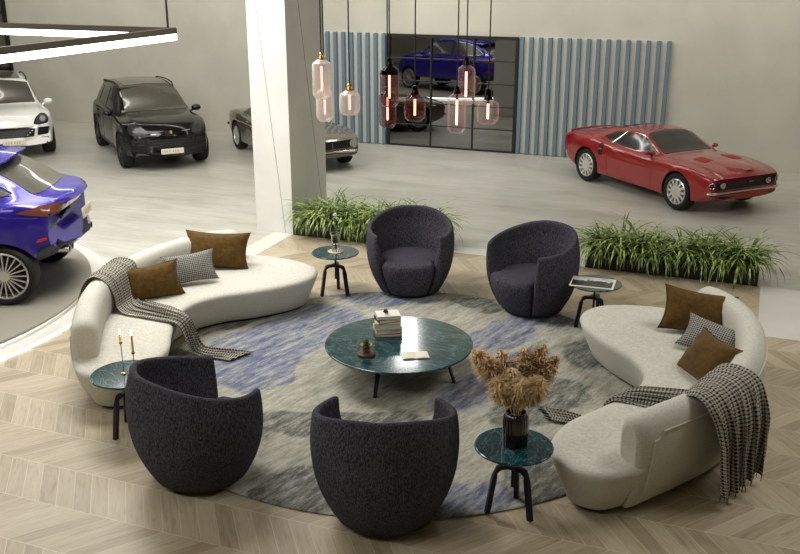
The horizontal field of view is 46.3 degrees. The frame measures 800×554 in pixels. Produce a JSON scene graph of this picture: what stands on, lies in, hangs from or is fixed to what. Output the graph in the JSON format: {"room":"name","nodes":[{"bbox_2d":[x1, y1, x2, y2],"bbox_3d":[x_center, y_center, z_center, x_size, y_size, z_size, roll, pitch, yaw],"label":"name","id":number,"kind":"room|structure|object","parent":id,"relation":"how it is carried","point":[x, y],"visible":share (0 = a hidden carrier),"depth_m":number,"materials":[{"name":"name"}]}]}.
{"room":"car showroom","nodes":[
{"label":"car showroom","id":0,"kind":"room"},
{"bbox_2d":[245,0,326,233],"bbox_3d":[-1.857,-3.891,15.254,0.682,6.210,1.324,7,20,20],"label":"wall column","id":1,"kind":"structure","parent":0,"point":[283,36],"depth_m":15.18,"materials":[{"name":"paint"}]},
{"bbox_2d":[0,235,799,553],"bbox_3d":[-0.720,2.398,6.345,20.900,0.012,17.270,7,20,20],"label":"floor","id":2,"kind":"structure","parent":0,"point":[67,487],"depth_m":7.86,"materials":[{"name":"brown wood"}]},
{"bbox_2d":[0,243,104,360],"bbox_3d":[-7.647,0.293,12.358,7.290,0.120,7.290,7,20,20],"label":"display platform","id":3,"kind":"object","parent":2,"relation":"on","point":[49,310],"visible":0.42,"depth_m":11.96,"materials":[{"name":"stone"}]},
{"bbox_2d":[0,145,92,304],"bbox_3d":[-6.793,-0.838,12.532,5.152,1.911,2.400,-2,19,-7],"label":"car","id":4,"kind":"object","parent":3,"relation":"on","point":[44,211],"visible":1,"depth_m":11.93,"materials":[{"name":"blue paint"}]},
{"bbox_2d":[15,196,72,216],"bbox_3d":[-4.434,-0.933,12.089,0.272,0.150,1.192,8,20,23],"label":"tail lamp","id":5,"kind":"object","parent":4,"relation":"attached to","point":[50,207],"depth_m":11.80,"materials":[{"name":"brown plastic"}]},
{"bbox_2d":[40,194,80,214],"bbox_3d":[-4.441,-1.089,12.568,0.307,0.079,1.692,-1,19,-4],"label":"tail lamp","id":6,"kind":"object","parent":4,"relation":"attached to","point":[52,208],"depth_m":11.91,"materials":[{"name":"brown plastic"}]},
{"bbox_2d":[90,360,137,439],"bbox_3d":[-2.591,1.197,8.941,0.660,0.600,0.660,-10,21,-27],"label":"side table","id":7,"kind":"object","parent":2,"relation":"on","point":[109,376],"visible":0.46,"depth_m":8.81,"materials":[{"name":"teal stone"}]},
{"bbox_2d":[119,342,125,373],"bbox_3d":[-2.612,0.760,8.790,0.048,0.322,0.048,7,20,20],"label":"candle holder","id":8,"kind":"object","parent":7,"relation":"on","point":[123,372],"visible":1,"depth_m":8.79,"materials":[{"name":"gold metal"}]},
{"bbox_3d":[-2.510,0.807,8.822,0.048,0.212,0.048,7,20,20],"label":"candle holder","id":9,"kind":"object","parent":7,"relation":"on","visible":0},
{"bbox_2d":[130,330,133,352],"bbox_3d":[-2.510,0.603,8.753,0.023,0.246,0.023,7,20,20],"label":"candle","id":10,"kind":"object","parent":9,"relation":"on","point":[131,335],"visible":1,"depth_m":8.74,"materials":[{"name":"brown wax"}]},
{"bbox_2d":[311,245,358,296],"bbox_3d":[-0.868,-0.053,12.633,0.636,0.600,0.636,2,19,6],"label":"side table","id":11,"kind":"object","parent":2,"relation":"on","point":[321,252],"visible":0.94,"depth_m":12.55,"materials":[{"name":"teal stone"}]},
{"bbox_2d":[328,249,343,253],"bbox_3d":[-0.862,-0.346,12.543,0.210,0.010,0.210,7,20,20],"label":"coaster","id":12,"kind":"object","parent":11,"relation":"on","point":[330,250],"visible":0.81,"depth_m":12.51,"materials":[{"name":"beige"}]},
{"bbox_2d":[329,232,340,251],"bbox_3d":[-0.862,-0.467,12.502,0.156,0.245,0.156,7,20,20],"label":"glass vase","id":13,"kind":"object","parent":12,"relation":"on","point":[335,240],"visible":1,"depth_m":12.47,"materials":[{"name":"clear glass"}]},
{"bbox_2d":[328,213,342,234],"bbox_3d":[-0.864,-0.623,12.453,0.255,0.512,0.237,7,20,20],"label":"flower sprig","id":14,"kind":"object","parent":13,"relation":"in","point":[334,214],"visible":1,"depth_m":12.43,"materials":[{"name":"green"}]},
{"bbox_2d":[168,292,632,518],"bbox_3d":[0.026,1.081,10.188,5.510,0.018,5.510,7,20,20],"label":"round rug","id":15,"kind":"object","parent":2,"relation":"on","point":[292,369],"visible":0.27,"depth_m":9.97,"materials":[{"name":"fabric"}]},
{"bbox_2d":[69,229,317,407],"bbox_3d":[-2.560,0.330,11.038,1.985,0.860,4.076,7,20,20],"label":"curved sofa","id":16,"kind":"object","parent":15,"relation":"on","point":[270,286],"visible":0.66,"depth_m":11.25,"materials":[{"name":"beige fabric"}]},
{"bbox_2d":[127,258,184,299],"bbox_3d":[-2.952,0.058,11.167,0.731,0.448,0.286,-9,21,-25],"label":"cushion","id":17,"kind":"object","parent":16,"relation":"on","point":[161,279],"visible":0.91,"depth_m":11.08,"materials":[{"name":"brown fabric"}]},
{"bbox_2d":[77,257,253,360],"bbox_3d":[-2.767,0.374,10.809,2.226,0.907,0.758,7,20,20],"label":"throw blanket","id":18,"kind":"object","parent":16,"relation":"on","point":[113,273],"visible":0.88,"depth_m":10.72,"materials":[{"name":"grey fabric"}]},
{"bbox_2d":[160,248,218,283],"bbox_3d":[-2.613,-0.114,11.628,0.680,0.388,0.260,-8,20,-22],"label":"cushion","id":19,"kind":"object","parent":16,"relation":"on","point":[196,266],"visible":0.82,"depth_m":11.57,"materials":[{"name":"grey fabric"}]},
{"bbox_2d":[185,229,250,268],"bbox_3d":[-2.388,-0.354,12.227,0.872,0.507,0.314,1,19,3],"label":"cushion","id":20,"kind":"object","parent":16,"relation":"on","point":[229,250],"visible":0.81,"depth_m":12.13,"materials":[{"name":"brown fabric"}]},
{"bbox_2d":[125,356,262,492],"bbox_3d":[-1.765,1.222,8.066,1.127,1.075,1.187,-14,23,-35],"label":"barrel chair","id":21,"kind":"object","parent":15,"relation":"on","point":[190,438],"visible":1,"depth_m":7.65,"materials":[{"name":"black fabric"}]},
{"bbox_2d":[310,396,459,536],"bbox_3d":[-0.122,1.428,7.456,1.187,1.075,1.127,1,19,2],"label":"barrel chair","id":22,"kind":"object","parent":15,"relation":"on","point":[378,479],"visible":1,"depth_m":6.99,"materials":[{"name":"black fabric"}]},
{"bbox_2d":[325,316,472,397],"bbox_3d":[-0.012,0.883,10.165,1.600,0.372,1.600,7,20,20],"label":"coffee table","id":23,"kind":"object","parent":15,"relation":"on","point":[447,345],"visible":0.94,"depth_m":10.00,"materials":[{"name":"teal stone"}]},
{"bbox_2d":[357,339,374,357],"bbox_3d":[-0.353,0.726,9.763,0.190,0.182,0.190,7,20,20],"label":"plant","id":24,"kind":"object","parent":23,"relation":"on","point":[366,352],"visible":1,"depth_m":9.74,"materials":[{"name":"green plant"}]},
{"bbox_2d":[373,329,401,337],"bbox_3d":[-0.136,0.605,10.347,0.300,0.036,0.230,-2,19,-7],"label":"book","id":25,"kind":"object","parent":23,"relation":"on","point":[375,334],"visible":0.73,"depth_m":10.25,"materials":[{"name":"brown paper"}]},
{"bbox_2d":[373,323,402,334],"bbox_3d":[-0.136,0.563,10.333,0.290,0.052,0.220,-4,19,-12],"label":"book","id":26,"kind":"object","parent":25,"relation":"on","point":[378,332],"visible":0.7,"depth_m":10.24,"materials":[{"name":"beige paper"}]},
{"bbox_2d":[374,319,400,329],"bbox_3d":[-0.136,0.506,10.314,0.290,0.066,0.230,-1,19,-3],"label":"book","id":27,"kind":"object","parent":26,"relation":"on","point":[396,325],"visible":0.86,"depth_m":10.21,"materials":[{"name":"beige paper"}]},
{"bbox_2d":[374,315,400,323],"bbox_3d":[-0.136,0.453,10.296,0.250,0.046,0.190,-7,20,-20],"label":"book","id":28,"kind":"object","parent":27,"relation":"on","point":[375,318],"visible":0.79,"depth_m":10.22,"materials":[{"name":"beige paper"}]},
{"bbox_2d":[374,309,400,319],"bbox_3d":[-0.136,0.414,10.283,0.260,0.034,0.200,-4,19,-10],"label":"book","id":29,"kind":"object","parent":28,"relation":"on","point":[393,314],"visible":0.95,"depth_m":10.24,"materials":[{"name":"white paper"}]},
{"bbox_2d":[401,351,429,359],"bbox_3d":[0.159,0.815,9.756,0.280,0.016,0.170,-2,19,-7],"label":"open booklet","id":30,"kind":"object","parent":23,"relation":"on","point":[418,354],"visible":1,"depth_m":9.74,"materials":[{"name":"beige paper"}]},
{"bbox_2d":[366,205,453,297],"bbox_3d":[0.142,-0.337,12.673,1.187,1.075,1.127,1,19,4],"label":"barrel chair","id":31,"kind":"object","parent":15,"relation":"on","point":[410,248],"visible":1,"depth_m":12.54,"materials":[{"name":"grey fabric"}]},
{"bbox_2d":[474,427,553,521],"bbox_3d":[0.914,1.631,7.597,0.636,0.600,0.636,6,20,18],"label":"side table","id":32,"kind":"object","parent":15,"relation":"on","point":[489,445],"visible":0.86,"depth_m":7.49,"materials":[{"name":"teal stone"}]},
{"bbox_2d":[502,408,528,448],"bbox_3d":[0.923,1.204,7.477,0.209,0.285,0.209,7,20,20],"label":"ribbed vase","id":33,"kind":"object","parent":32,"relation":"on","point":[515,428],"visible":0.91,"depth_m":7.40,"materials":[{"name":"black glass"}]},
{"bbox_2d":[469,348,511,413],"bbox_3d":[0.707,0.936,7.402,0.342,0.802,0.286,17,25,40],"label":"stem","id":34,"kind":"object","parent":33,"relation":"in","point":[486,364],"visible":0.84,"depth_m":7.30,"materials":[{"name":"beige plant"}]},
{"bbox_2d":[485,373,515,414],"bbox_3d":[0.801,1.047,7.328,0.284,0.638,0.278,7,20,20],"label":"stem","id":35,"kind":"object","parent":33,"relation":"in","point":[498,387],"visible":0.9,"depth_m":7.21,"materials":[{"name":"beige plant"}]},
{"bbox_2d":[494,349,518,413],"bbox_3d":[0.852,0.940,7.488,0.289,0.738,0.287,7,20,20],"label":"stem","id":36,"kind":"object","parent":33,"relation":"in","point":[500,354],"visible":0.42,"depth_m":7.41,"materials":[{"name":"beige plant"}]},
{"bbox_2d":[503,367,527,415],"bbox_3d":[0.884,1.012,7.382,0.278,0.670,0.278,7,20,20],"label":"stem","id":37,"kind":"object","parent":33,"relation":"in","point":[510,372],"visible":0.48,"depth_m":7.25,"materials":[{"name":"beige plant"}]},
{"bbox_2d":[505,376,529,415],"bbox_3d":[0.920,1.050,7.327,0.282,0.634,0.286,7,20,20],"label":"stem","id":38,"kind":"object","parent":33,"relation":"in","point":[518,384],"visible":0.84,"depth_m":7.19,"materials":[{"name":"beige plant"}]},
{"bbox_2d":[507,347,536,377],"bbox_3d":[0.969,0.933,7.458,0.281,0.770,0.292,7,20,20],"label":"stem","id":39,"kind":"object","parent":33,"relation":"in","point":[522,352],"visible":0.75,"depth_m":7.36,"materials":[{"name":"beige plant"}]},
{"bbox_2d":[518,343,549,415],"bbox_3d":[1.062,0.913,7.458,0.285,0.808,0.291,7,20,20],"label":"stem","id":40,"kind":"object","parent":33,"relation":"in","point":[538,356],"visible":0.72,"depth_m":7.35,"materials":[{"name":"brown plant"}]},
{"bbox_2d":[519,373,549,415],"bbox_3d":[1.027,1.045,7.305,0.292,0.657,0.287,7,20,20],"label":"stem","id":41,"kind":"object","parent":33,"relation":"in","point":[537,388],"visible":0.87,"depth_m":7.18,"materials":[{"name":"beige plant"}]},
{"bbox_2d":[520,354,560,414],"bbox_3d":[1.121,0.960,7.404,0.288,0.755,0.298,16,25,39],"label":"stem","id":42,"kind":"object","parent":33,"relation":"in","point":[555,359],"visible":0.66,"depth_m":7.30,"materials":[{"name":"brown plant"}]},
{"bbox_2d":[486,220,579,317],"bbox_3d":[1.712,-0.099,11.968,1.127,1.075,1.187,-15,24,-38],"label":"barrel chair","id":43,"kind":"object","parent":15,"relation":"on","point":[530,266],"visible":1,"depth_m":11.82,"materials":[{"name":"black fabric"}]},
{"bbox_2d":[551,286,767,510],"bbox_3d":[2.474,0.990,9.086,1.985,0.860,4.076,7,20,20],"label":"curved sofa","id":44,"kind":"object","parent":15,"relation":"on","point":[615,454],"visible":0.66,"depth_m":7.90,"materials":[{"name":"beige fabric"}]},
{"bbox_2d":[538,363,770,504],"bbox_3d":[2.306,1.118,8.609,0.877,0.936,2.242,-14,23,-35],"label":"throw blanket","id":45,"kind":"object","parent":44,"relation":"on","point":[735,396],"visible":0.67,"depth_m":7.93,"materials":[{"name":"grey fabric"}]},
{"bbox_2d":[657,283,738,330],"bbox_3d":[3.221,0.384,10.109,0.837,0.537,0.329,4,19,12],"label":"cushion","id":46,"kind":"object","parent":44,"relation":"on","point":[680,302],"visible":0.68,"depth_m":10.03,"materials":[{"name":"brown fabric"}]},
{"bbox_2d":[674,312,734,347],"bbox_3d":[3.243,0.652,9.582,0.776,0.398,0.296,13,22,33],"label":"cushion","id":47,"kind":"object","parent":44,"relation":"on","point":[696,324],"visible":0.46,"depth_m":9.61,"materials":[{"name":"grey fabric"}]},
{"bbox_2d":[677,327,742,379],"bbox_3d":[2.966,0.791,9.017,0.338,0.448,0.735,-4,19,-11],"label":"cushion","id":48,"kind":"object","parent":44,"relation":"on","point":[706,352],"visible":0.81,"depth_m":8.92,"materials":[{"name":"brown fabric"}]},
{"bbox_2d":[392,197,466,248],"bbox_3d":[0.437,-0.813,14.707,1.456,0.798,1.445,16,25,40],"label":"grass plant","id":49,"kind":"object","parent":2,"relation":"on","point":[450,218],"visible":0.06,"depth_m":14.76,"materials":[{"name":"green plant"}]},
{"bbox_2d":[569,274,621,327],"bbox_3d":[2.367,0.352,11.437,0.636,0.600,0.636,11,22,29],"label":"side table","id":50,"kind":"object","parent":2,"relation":"on","point":[595,296],"visible":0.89,"depth_m":11.39,"materials":[{"name":"black metal"}]},
{"bbox_2d":[569,276,615,289],"bbox_3d":[2.335,0.068,11.322,0.520,0.009,0.380,6,20,17],"label":"magazine","id":51,"kind":"object","parent":50,"relation":"on","point":[579,281],"visible":1,"depth_m":11.31,"materials":[{"name":"beige paper"}]},
{"bbox_2d":[0,0,799,172],"bbox_3d":[0.236,-6.123,22.145,32.000,6.400,0.200,7,20,20],"label":"wall","id":52,"kind":"structure","parent":0,"point":[734,78],"depth_m":21.21,"materials":[{"name":"paint"}]},
{"bbox_2d":[0,0,13,70],"bbox_3d":[-12.886,-8.413,26.524,4.000,4.870,0.091,7,20,20],"label":"window","id":53,"kind":"structure","parent":52,"relation":"in","point":[4,39],"depth_m":26.38,"materials":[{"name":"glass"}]},
{"bbox_2d":[324,31,386,143],"bbox_3d":[-1.273,-4.672,23.066,1.995,2.660,0.119,7,20,20],"label":"wall panel","id":54,"kind":"object","parent":52,"relation":"attached to","point":[368,50],"visible":0.56,"depth_m":22.89,"materials":[{"name":"blue fabric"}]},
{"bbox_2d":[386,33,519,153],"bbox_3d":[1.198,-4.351,22.180,3.230,2.690,0.070,7,20,20],"label":"mirror","id":55,"kind":"object","parent":52,"relation":"in","point":[436,55],"depth_m":22.14,"materials":[{"name":"grey mirror"}]},
{"bbox_2d":[515,37,671,156],"bbox_3d":[4.282,-3.988,21.046,3.315,2.660,0.119,7,20,20],"label":"wall panel","id":56,"kind":"object","parent":52,"relation":"attached to","point":[565,84],"visible":0.77,"depth_m":20.98,"materials":[{"name":"blue"}]},
{"bbox_2d":[19,120,799,290],"bbox_3d":[-4.530,0.800,11.380,32.000,0.188,26.400,7,20,20],"label":"floor","id":57,"kind":"structure","parent":0,"point":[149,203],"depth_m":18.04,"materials":[{"name":"concrete"}]},
{"bbox_2d":[0,71,55,151],"bbox_3d":[-9.718,-4.072,22.859,2.221,1.656,4.753,-9,21,-25],"label":"car","id":58,"kind":"object","parent":57,"relation":"on","point":[25,121],"visible":0.98,"depth_m":21.47,"materials":[{"name":"white paint"}]},
{"bbox_2d":[0,128,34,138],"bbox_3d":[-8.707,-3.229,21.022,0.960,0.209,0.109,-9,21,-25],"label":"grille","id":59,"kind":"object","parent":58,"relation":"attached to","point":[5,133],"depth_m":21.05,"materials":[{"name":"black plastic"}]},
{"bbox_2d":[42,98,52,104],"bbox_3d":[-8.543,-4.223,22.569,0.325,0.191,0.131,-9,21,-25],"label":"mirror","id":60,"kind":"object","parent":58,"relation":"attached to","point":[47,100],"depth_m":22.54,"materials":[{"name":"white paint"}]},
{"bbox_2d":[93,76,208,166],"bbox_3d":[-5.930,-3.747,21.898,2.221,1.656,4.753,-9,21,-25],"label":"car","id":61,"kind":"object","parent":57,"relation":"on","point":[139,116],"visible":1,"depth_m":20.65,"materials":[{"name":"black paint"}]},
{"bbox_2d":[102,110,114,116],"bbox_3d":[-6.450,-3.624,20.801,0.325,0.191,0.131,-9,21,-25],"label":"mirror","id":62,"kind":"object","parent":61,"relation":"attached to","point":[106,112],"depth_m":20.74,"materials":[{"name":"black paint"}]},
{"bbox_2d":[148,136,192,147],"bbox_3d":[-4.920,-2.903,20.060,0.960,0.209,0.109,-9,21,-25],"label":"grille","id":63,"kind":"object","parent":61,"relation":"attached to","point":[153,141],"depth_m":20.05,"materials":[{"name":"black"}]},
{"bbox_2d":[190,104,200,110],"bbox_3d":[-4.755,-3.897,21.608,0.325,0.191,0.131,-9,21,-25],"label":"mirror","id":64,"kind":"object","parent":61,"relation":"attached to","point":[195,106],"depth_m":21.58,"materials":[{"name":"black paint"}]},
{"bbox_2d":[246,232,292,254],"bbox_3d":[-2.658,-0.122,13.786,0.350,0.015,4.050,7,20,20],"label":"trim","id":65,"kind":"structure","parent":57,"relation":"on","point":[274,238],"depth_m":14.99,"materials":[{"name":"stone"}]},
{"bbox_2d":[227,107,357,162],"bbox_3d":[-2.573,-3.431,21.642,1.817,1.222,4.559,-9,21,-25],"label":"classic car","id":66,"kind":"object","parent":57,"relation":"on","point":[341,143],"visible":0.34,"depth_m":20.61,"materials":[{"name":"brown paint"}]},
{"bbox_2d":[325,141,349,149],"bbox_3d":[-1.611,-2.763,19.851,1.233,0.136,0.029,-9,21,-25],"label":"grille","id":67,"kind":"object","parent":66,"relation":"attached to","point":[329,145],"depth_m":19.98,"materials":[{"name":"black metal"}]},
{"bbox_2d":[454,246,760,285],"bbox_3d":[1.674,-0.328,14.392,7.280,0.016,0.310,7,20,20],"label":"trim","id":68,"kind":"structure","parent":57,"relation":"on","point":[473,251],"depth_m":14.57,"materials":[{"name":"stone"}]},
{"bbox_2d":[293,218,366,242],"bbox_3d":[-0.453,-0.694,15.136,2.680,0.200,0.360,7,20,20],"label":"trough","id":69,"kind":"object","parent":68,"relation":"on","point":[312,233],"visible":0.32,"depth_m":15.25,"materials":[{"name":"black"}]},
{"bbox_2d":[281,194,344,238],"bbox_3d":[-1.353,-1.010,15.324,1.227,0.779,1.250,-13,23,-33],"label":"grass plant","id":70,"kind":"object","parent":69,"relation":"in","point":[300,203],"visible":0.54,"depth_m":15.18,"materials":[{"name":"green plant"}]},
{"bbox_2d":[286,187,373,239],"bbox_3d":[-1.142,-1.006,15.291,1.596,0.783,1.517,-3,19,-9],"label":"grass plant","id":71,"kind":"object","parent":69,"relation":"in","point":[326,210],"visible":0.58,"depth_m":15.10,"materials":[{"name":"green plant"}]},
{"bbox_2d":[303,187,382,240],"bbox_3d":[-0.872,-1.020,15.203,1.390,0.808,1.258,-13,23,-33],"label":"grass plant","id":72,"kind":"object","parent":69,"relation":"in","point":[345,201],"visible":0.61,"depth_m":15.02,"materials":[{"name":"green plant"}]},
{"bbox_2d":[324,196,385,244],"bbox_3d":[-0.586,-0.906,15.079,1.326,0.675,1.317,-3,19,-7],"label":"grass plant","id":73,"kind":"object","parent":69,"relation":"in","point":[360,226],"visible":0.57,"depth_m":14.88,"materials":[{"name":"green plant"}]},
{"bbox_2d":[341,196,412,243],"bbox_3d":[-0.304,-0.914,14.982,1.309,0.859,1.334,13,22,33],"label":"grass plant","id":74,"kind":"object","parent":69,"relation":"in","point":[365,206],"visible":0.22,"depth_m":14.85,"materials":[{"name":"green plant"}]},
{"bbox_2d":[359,196,424,230],"bbox_3d":[-0.067,-0.886,14.951,1.364,0.768,1.296,14,23,36],"label":"grass plant","id":75,"kind":"object","parent":69,"relation":"in","point":[420,196],"visible":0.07,"depth_m":14.94,"materials":[{"name":"green plant"}]},
{"bbox_2d":[374,199,443,211],"bbox_3d":[0.145,-0.867,14.743,1.237,0.818,1.366,-1,19,-3],"label":"grass plant","id":76,"kind":"object","parent":69,"relation":"in","point":[379,199],"visible":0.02,"depth_m":14.83,"materials":[{"name":"green plant"}]},
{"bbox_2d":[585,248,758,285],"bbox_3d":[3.917,-0.157,13.547,2.400,0.200,0.360,7,20,20],"label":"trough","id":77,"kind":"object","parent":68,"relation":"on","point":[729,275],"visible":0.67,"depth_m":13.38,"materials":[{"name":"black painted metal"}]},
{"bbox_2d":[571,218,639,270],"bbox_3d":[2.978,-0.477,13.749,1.227,0.779,1.250,-13,23,-33],"label":"grass plant","id":78,"kind":"object","parent":77,"relation":"in","point":[590,244],"visible":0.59,"depth_m":13.61,"materials":[{"name":"green plant"}]},
{"bbox_2d":[578,211,671,279],"bbox_3d":[3.200,-0.471,13.713,1.596,0.783,1.517,-3,19,-9],"label":"grass plant","id":79,"kind":"object","parent":77,"relation":"in","point":[620,246],"visible":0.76,"depth_m":13.52,"materials":[{"name":"green plant"}]},
{"bbox_2d":[596,212,687,278],"bbox_3d":[3.482,-0.484,13.620,1.390,0.808,1.258,-13,23,-33],"label":"grass plant","id":80,"kind":"object","parent":77,"relation":"in","point":[637,246],"visible":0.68,"depth_m":13.42,"materials":[{"name":"green plant"}]},
{"bbox_2d":[621,223,700,281],"bbox_3d":[3.778,-0.369,13.492,1.326,0.675,1.317,-3,19,-7],"label":"grass plant","id":81,"kind":"object","parent":77,"relation":"in","point":[666,252],"visible":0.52,"depth_m":13.26,"materials":[{"name":"green plant"}]},
{"bbox_2d":[640,225,727,283],"bbox_3d":[4.070,-0.376,13.392,1.309,0.859,1.334,13,22,33],"label":"grass plant","id":82,"kind":"object","parent":77,"relation":"in","point":[672,242],"visible":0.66,"depth_m":13.19,"materials":[{"name":"green plant"}]},
{"bbox_2d":[660,225,747,283],"bbox_3d":[4.318,-0.346,13.356,1.364,0.768,1.296,14,23,36],"label":"grass plant","id":83,"kind":"object","parent":77,"relation":"in","point":[705,240],"visible":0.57,"depth_m":13.13,"materials":[{"name":"green plant"}]},
{"bbox_2d":[683,227,770,284],"bbox_3d":[4.541,-0.326,13.145,1.237,0.818,1.366,-1,19,-3],"label":"grass plant","id":84,"kind":"object","parent":77,"relation":"in","point":[722,266],"visible":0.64,"depth_m":12.98,"materials":[{"name":"green plant"}]},
{"bbox_2d":[703,224,799,289],"bbox_3d":[4.844,-0.270,13.105,1.456,0.798,1.445,16,25,40],"label":"grass plant","id":85,"kind":"object","parent":77,"relation":"in","point":[760,253],"visible":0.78,"depth_m":12.93,"materials":[{"name":"green plant"}]},
{"bbox_2d":[565,123,777,209],"bbox_3d":[5.154,-2.324,18.371,1.873,1.222,4.560,-9,21,-25],"label":"sports car","id":86,"kind":"object","parent":57,"relation":"on","point":[672,161],"visible":1,"depth_m":17.55,"materials":[{"name":"red paint"}]},
{"bbox_2d":[597,143,603,154],"bbox_3d":[4.017,-2.566,18.688,0.061,0.236,0.118,-11,22,-29],"label":"vent","id":87,"kind":"object","parent":86,"relation":"attached to","point":[600,146],"depth_m":18.68,"materials":[{"name":"black plastic"}]},
{"bbox_2d":[644,150,652,155],"bbox_3d":[4.665,-2.309,17.514,0.234,0.138,0.081,-9,21,-25],"label":"mirror","id":88,"kind":"object","parent":86,"relation":"attached to","point":[648,153],"depth_m":17.49,"materials":[{"name":"red paint"}]},
{"bbox_2d":[667,154,772,177],"bbox_3d":[5.821,-2.082,17.070,1.861,0.195,1.852,7,20,20],"label":"hood","id":89,"kind":"object","parent":86,"relation":"attached to","point":[687,165],"depth_m":16.71,"materials":[{"name":"red paint"}]},
{"bbox_2d":[715,175,773,190],"bbox_3d":[6.117,-1.671,16.578,1.423,0.165,0.034,-9,21,-25],"label":"grille","id":90,"kind":"object","parent":86,"relation":"attached to","point":[758,182],"depth_m":16.58,"materials":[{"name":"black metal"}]},
{"bbox_2d":[758,286,799,340],"bbox_3d":[8.230,0.863,10.878,7.620,0.014,1.920,7,20,20],"label":"trim","id":91,"kind":"structure","parent":57,"relation":"on","point":[779,309],"depth_m":12.05,"materials":[{"name":"stone"}]},
{"bbox_3d":[-4.530,-5.268,9.326,32.000,0.200,26.400,7,20,20],"label":"ceiling","id":92,"kind":"structure","parent":0,"visible":0},
{"bbox_2d":[0,0,176,62],"bbox_3d":[-6.905,-4.724,12.847,5.280,3.089,5.280,7,20,20],"label":"light","id":93,"kind":"object","parent":92,"relation":"hanging from","point":[95,37],"visible":1,"depth_m":13.84,"materials":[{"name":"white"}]},
{"bbox_2d":[0,28,176,62],"bbox_3d":[-6.905,-3.305,13.327,5.270,0.094,5.270,7,20,20],"label":"diffuser","id":94,"kind":"object","parent":93,"relation":"attached to","point":[103,44],"depth_m":13.67,"materials":[{"name":"white"}]},
{"bbox_2d":[312,0,330,99],"bbox_3d":[-0.816,-3.420,9.294,0.196,3.280,0.196,7,20,20],"label":"pendant lamp","id":95,"kind":"object","parent":92,"relation":"hanging from","point":[321,68],"visible":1,"depth_m":9.67,"materials":[{"name":"clear glass"}]},
{"bbox_2d":[316,0,333,121],"bbox_3d":[-0.819,-3.397,9.677,0.190,3.570,0.190,7,20,20],"label":"pendant lamp","id":96,"kind":"object","parent":92,"relation":"hanging from","point":[324,108],"visible":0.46,"depth_m":10.13,"materials":[{"name":"clear glass"}]},
{"bbox_2d":[339,0,359,115],"bbox_3d":[-0.513,-3.268,9.031,0.216,3.400,0.216,7,20,20],"label":"pendant lamp","id":97,"kind":"object","parent":92,"relation":"hanging from","point":[349,100],"visible":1,"depth_m":9.45,"materials":[{"name":"clear glass"}]},
{"bbox_2d":[379,0,395,127],"bbox_3d":[-0.136,-3.362,9.683,0.190,3.640,0.190,7,20,20],"label":"pendant lamp","id":98,"kind":"object","parent":92,"relation":"hanging from","point":[386,87],"visible":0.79,"depth_m":10.14,"materials":[{"name":"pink glass"}]},
{"bbox_2d":[380,0,398,106],"bbox_3d":[-0.111,-3.381,9.304,0.202,3.360,0.202,7,20,20],"label":"pendant lamp","id":99,"kind":"object","parent":92,"relation":"hanging from","point":[389,69],"visible":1,"depth_m":9.67,"materials":[{"name":"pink glass"}]},
{"bbox_2d":[404,0,425,121],"bbox_3d":[0.152,-3.240,9.042,0.220,3.460,0.220,7,20,20],"label":"pendant lamp","id":100,"kind":"object","parent":92,"relation":"hanging from","point":[414,93],"visible":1,"depth_m":9.48,"materials":[{"name":"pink glass"}]},
{"bbox_2d":[447,0,465,133],"bbox_3d":[0.599,-3.251,9.355,0.190,3.640,0.190,7,20,20],"label":"pendant lamp","id":101,"kind":"object","parent":92,"relation":"hanging from","point":[457,88],"visible":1,"depth_m":9.77,"materials":[{"name":"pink glass"}]},
{"bbox_2d":[458,0,475,105],"bbox_3d":[0.718,-3.491,9.689,0.200,3.400,0.200,7,20,20],"label":"pendant lamp","id":102,"kind":"object","parent":92,"relation":"hanging from","point":[466,63],"visible":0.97,"depth_m":10.06,"materials":[{"name":"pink glass"}]},
{"bbox_2d":[477,0,498,124],"bbox_3d":[0.898,-3.223,9.039,0.224,3.490,0.224,7,20,20],"label":"pendant lamp","id":103,"kind":"object","parent":92,"relation":"hanging from","point":[488,94],"visible":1,"depth_m":9.47,"materials":[{"name":"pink glass"}]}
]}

